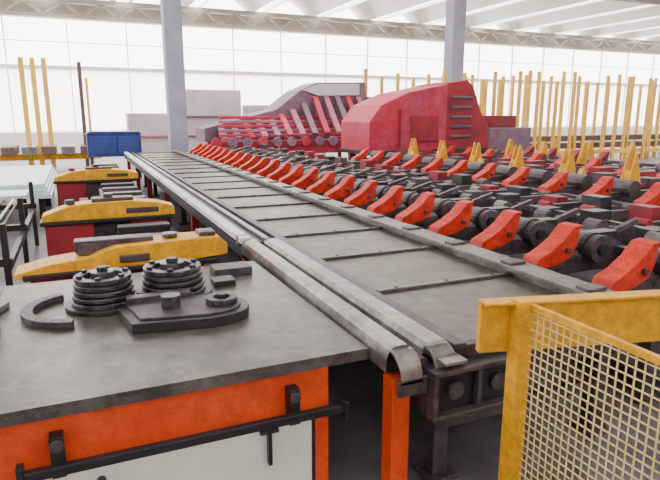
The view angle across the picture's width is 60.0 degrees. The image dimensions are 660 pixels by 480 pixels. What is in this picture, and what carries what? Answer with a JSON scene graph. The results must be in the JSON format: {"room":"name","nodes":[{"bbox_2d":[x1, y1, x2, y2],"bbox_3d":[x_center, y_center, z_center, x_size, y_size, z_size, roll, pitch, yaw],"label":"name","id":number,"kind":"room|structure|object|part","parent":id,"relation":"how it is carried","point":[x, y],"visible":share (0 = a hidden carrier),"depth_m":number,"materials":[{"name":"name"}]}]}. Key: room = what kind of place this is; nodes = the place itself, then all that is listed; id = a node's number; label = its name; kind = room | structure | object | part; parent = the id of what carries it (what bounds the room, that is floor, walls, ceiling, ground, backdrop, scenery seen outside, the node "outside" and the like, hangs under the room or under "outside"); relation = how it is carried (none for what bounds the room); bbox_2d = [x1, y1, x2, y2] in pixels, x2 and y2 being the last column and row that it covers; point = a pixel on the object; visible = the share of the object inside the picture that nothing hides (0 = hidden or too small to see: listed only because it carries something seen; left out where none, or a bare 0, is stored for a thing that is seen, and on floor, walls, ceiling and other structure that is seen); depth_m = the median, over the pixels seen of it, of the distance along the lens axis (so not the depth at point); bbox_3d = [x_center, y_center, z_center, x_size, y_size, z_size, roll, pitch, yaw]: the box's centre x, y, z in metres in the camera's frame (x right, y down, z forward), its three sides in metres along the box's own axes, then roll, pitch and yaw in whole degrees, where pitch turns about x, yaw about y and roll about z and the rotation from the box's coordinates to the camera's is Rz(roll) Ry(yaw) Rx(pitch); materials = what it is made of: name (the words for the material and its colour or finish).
{"room":"factory floor","nodes":[
{"label":"factory floor","id":0,"kind":"room"},
{"bbox_2d":[0,0,659,153],"bbox_3d":[4.295,-10.380,38.805,64.000,7.950,0.500,-5,13,-23],"label":"wall","id":1,"kind":"structure","parent":0,"point":[108,87],"depth_m":32.89,"materials":[{"name":"paint"}]},
{"bbox_2d":[0,15,659,132],"bbox_3d":[4.288,-10.548,38.754,64.025,5.900,0.120,-5,13,-23],"label":"window","id":2,"kind":"structure","parent":1,"relation":"in","point":[3,39],"depth_m":37.80,"materials":[{"name":"white metal"}]},
{"bbox_2d":[0,140,659,479],"bbox_3d":[12.722,-2.338,20.816,64.000,0.100,44.000,-5,13,-23],"label":"floor","id":3,"kind":"structure","parent":0,"point":[354,442],"depth_m":3.96,"materials":[{"name":"concrete"}]},
{"bbox_2d":[0,189,29,228],"bbox_3d":[-6.543,-0.409,9.997,2.300,0.740,0.900,-5,13,-23],"label":"steel table","id":4,"kind":"object","parent":3,"relation":"on","point":[4,194],"visible":0.48,"depth_m":10.19,"materials":[{"name":"white metal"}]},
{"bbox_2d":[0,182,38,285],"bbox_3d":[-4.898,0.042,7.201,1.950,1.050,5.000,-5,13,-23],"label":"rack","id":5,"kind":"object","parent":3,"relation":"on","point":[8,260],"visible":0.89,"depth_m":7.47,"materials":[{"name":"black metal"}]},
{"bbox_2d":[0,165,57,218],"bbox_3d":[-7.815,-1.084,13.023,2.850,0.770,5.000,-5,13,-23],"label":"stack","id":6,"kind":"object","parent":3,"relation":"on","point":[42,177],"visible":0.85,"depth_m":12.34,"materials":[{"name":"white metal"}]},
{"bbox_2d":[0,57,101,167],"bbox_3d":[-11.640,-5.033,22.849,4.400,4.300,1.800,-5,13,-23],"label":"rack","id":7,"kind":"object","parent":3,"relation":"on","point":[30,152],"visible":0.8,"depth_m":22.70,"materials":[{"name":"paint"}]},
{"bbox_2d":[53,164,137,206],"bbox_3d":[-4.769,-0.986,11.726,1.600,1.130,0.500,-5,13,-23],"label":"carriage","id":8,"kind":"object","parent":3,"relation":"on","point":[74,184],"visible":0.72,"depth_m":11.47,"materials":[{"name":"paint"}]},
{"bbox_2d":[40,193,174,256],"bbox_3d":[-2.848,-0.049,7.428,1.600,1.130,0.500,-5,13,-23],"label":"carriage","id":9,"kind":"object","parent":3,"relation":"on","point":[99,216],"visible":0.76,"depth_m":7.17,"materials":[{"name":"paint"}]},
{"bbox_2d":[98,164,120,168],"bbox_3d":[-5.684,-1.307,13.927,1.300,0.820,4.000,-5,13,-23],"label":"track","id":10,"kind":"object","parent":3,"relation":"on","point":[111,165],"visible":0.12,"depth_m":15.29,"materials":[{"name":"metal"}]},
{"bbox_2d":[79,182,146,200],"bbox_3d":[-3.753,-0.365,9.607,1.300,0.820,4.050,-5,13,-23],"label":"track","id":11,"kind":"object","parent":3,"relation":"on","point":[124,188],"visible":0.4,"depth_m":10.35,"materials":[{"name":"metal"}]},
{"bbox_2d":[85,131,141,177],"bbox_3d":[-7.354,-2.918,19.531,1.789,1.580,0.900,-5,13,-23],"label":"container","id":12,"kind":"object","parent":3,"relation":"on","point":[99,143],"visible":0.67,"depth_m":19.03,"materials":[{"name":"paint"}]},
{"bbox_2d":[14,228,227,283],"bbox_3d":[-1.813,0.482,5.158,1.750,1.060,0.500,-5,13,-23],"label":"carriage","id":13,"kind":"object","parent":3,"relation":"on","point":[131,251],"visible":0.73,"depth_m":4.95,"materials":[{"name":"paint"}]},
{"bbox_2d":[117,221,177,235],"bbox_3d":[-2.292,0.348,6.339,1.300,0.820,1.850,-5,13,-23],"label":"track","id":14,"kind":"object","parent":3,"relation":"on","point":[155,228],"visible":0.12,"depth_m":6.81,"materials":[{"name":"metal"}]},
{"bbox_2d":[160,0,188,151],"bbox_3d":[-5.646,-6.323,20.669,0.940,7.750,0.940,-5,13,-23],"label":"column","id":15,"kind":"structure","parent":3,"relation":"on","point":[171,12],"depth_m":20.47,"materials":[{"name":"metal"}]},
{"bbox_2d":[0,256,367,479],"bbox_3d":[-1.834,0.831,3.410,3.565,1.123,2.190,-5,13,-23],"label":"workbench","id":16,"kind":"object","parent":3,"relation":"on","point":[175,368],"visible":1,"depth_m":3.02,"materials":[{"name":"metal"}]},
{"bbox_2d":[126,89,325,155],"bbox_3d":[-4.884,-5.720,28.345,9.800,3.300,1.100,-5,13,-23],"label":"partition","id":17,"kind":"object","parent":3,"relation":"on","point":[204,107],"visible":0.19,"depth_m":27.09,"materials":[{"name":"grey paint"}]},
{"bbox_2d":[196,82,385,156],"bbox_3d":[-1.546,-4.721,23.298,7.598,3.500,4.400,-5,13,-23],"label":"inclined feed line","id":18,"kind":"object","parent":3,"relation":"on","point":[305,115],"visible":0.7,"depth_m":22.77,"materials":[{"name":"red metal"}]},
{"bbox_2d":[124,143,659,479],"bbox_3d":[-0.692,-1.061,11.896,5.500,1.205,17.790,-5,13,-23],"label":"conveyor","id":19,"kind":"object","parent":3,"relation":"on","point":[402,261],"visible":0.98,"depth_m":4.99,"materials":[{"name":"metal"}]},
{"bbox_3d":[-3.635,-1.374,12.204,0.400,0.205,14.700,-5,13,-23],"label":"guide rail","id":20,"kind":"part","parent":19,"relation":"part of","materials":[{"name":"metal"}]},
{"bbox_2d":[340,80,530,159],"bbox_3d":[3.732,-3.623,18.973,6.500,3.195,2.200,-5,13,-23],"label":"machine","id":21,"kind":"object","parent":3,"relation":"on","point":[449,111],"visible":0.65,"depth_m":17.73,"materials":[{"name":"paint"}]},
{"bbox_2d":[444,0,466,81],"bbox_3d":[5.488,-7.359,25.421,0.940,7.750,0.940,-5,13,-23],"label":"column","id":22,"kind":"structure","parent":3,"relation":"on","point":[455,25],"depth_m":24.88,"materials":[{"name":"metal"}]},
{"bbox_2d":[351,138,659,209],"bbox_3d":[5.787,-1.300,12.301,6.548,1.500,11.900,-5,13,-23],"label":"conveyor","id":23,"kind":"object","parent":3,"relation":"on","point":[579,172],"visible":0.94,"depth_m":11.74,"materials":[{"name":"metal"}]},
{"bbox_2d":[363,68,659,158],"bbox_3d":[15.189,-6.743,30.693,27.140,4.299,5.768,-5,13,-23],"label":"stakes","id":24,"kind":"object","parent":3,"relation":"on","point":[646,137],"visible":0.57,"depth_m":27.45,"materials":[{"name":"yellow paint"}]},
{"bbox_2d":[532,463,591,479],"bbox_3d":[1.513,1.476,2.785,0.400,0.130,1.200,-5,13,-23],"label":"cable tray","id":25,"kind":"object","parent":3,"relation":"on","point":[562,469],"visible":0.44,"depth_m":3.26,"materials":[{"name":"metal"}]},
{"bbox_2d":[476,289,659,479],"bbox_3d":[2.031,0.942,2.606,2.221,1.250,1.573,-5,13,-23],"label":"fence","id":26,"kind":"object","parent":3,"relation":"on","point":[517,326],"visible":1,"depth_m":2.72,"materials":[{"name":"metal"}]},
{"bbox_2d":[21,0,659,44],"bbox_3d":[13.147,-10.562,18.821,64.620,1.320,43.300,-5,13,-23],"label":"ceiling","id":27,"kind":"structure","parent":0,"point":[620,19],"depth_m":35.06,"materials":[{"name":"paint"}]},
{"bbox_2d":[0,0,659,54],"bbox_3d":[4.780,-13.473,36.867,63.700,0.920,0.250,-5,13,-23],"label":"truss","id":28,"kind":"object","parent":27,"relation":"attached to","point":[103,4],"depth_m":34.27,"materials":[{"name":"metal"}]}
]}

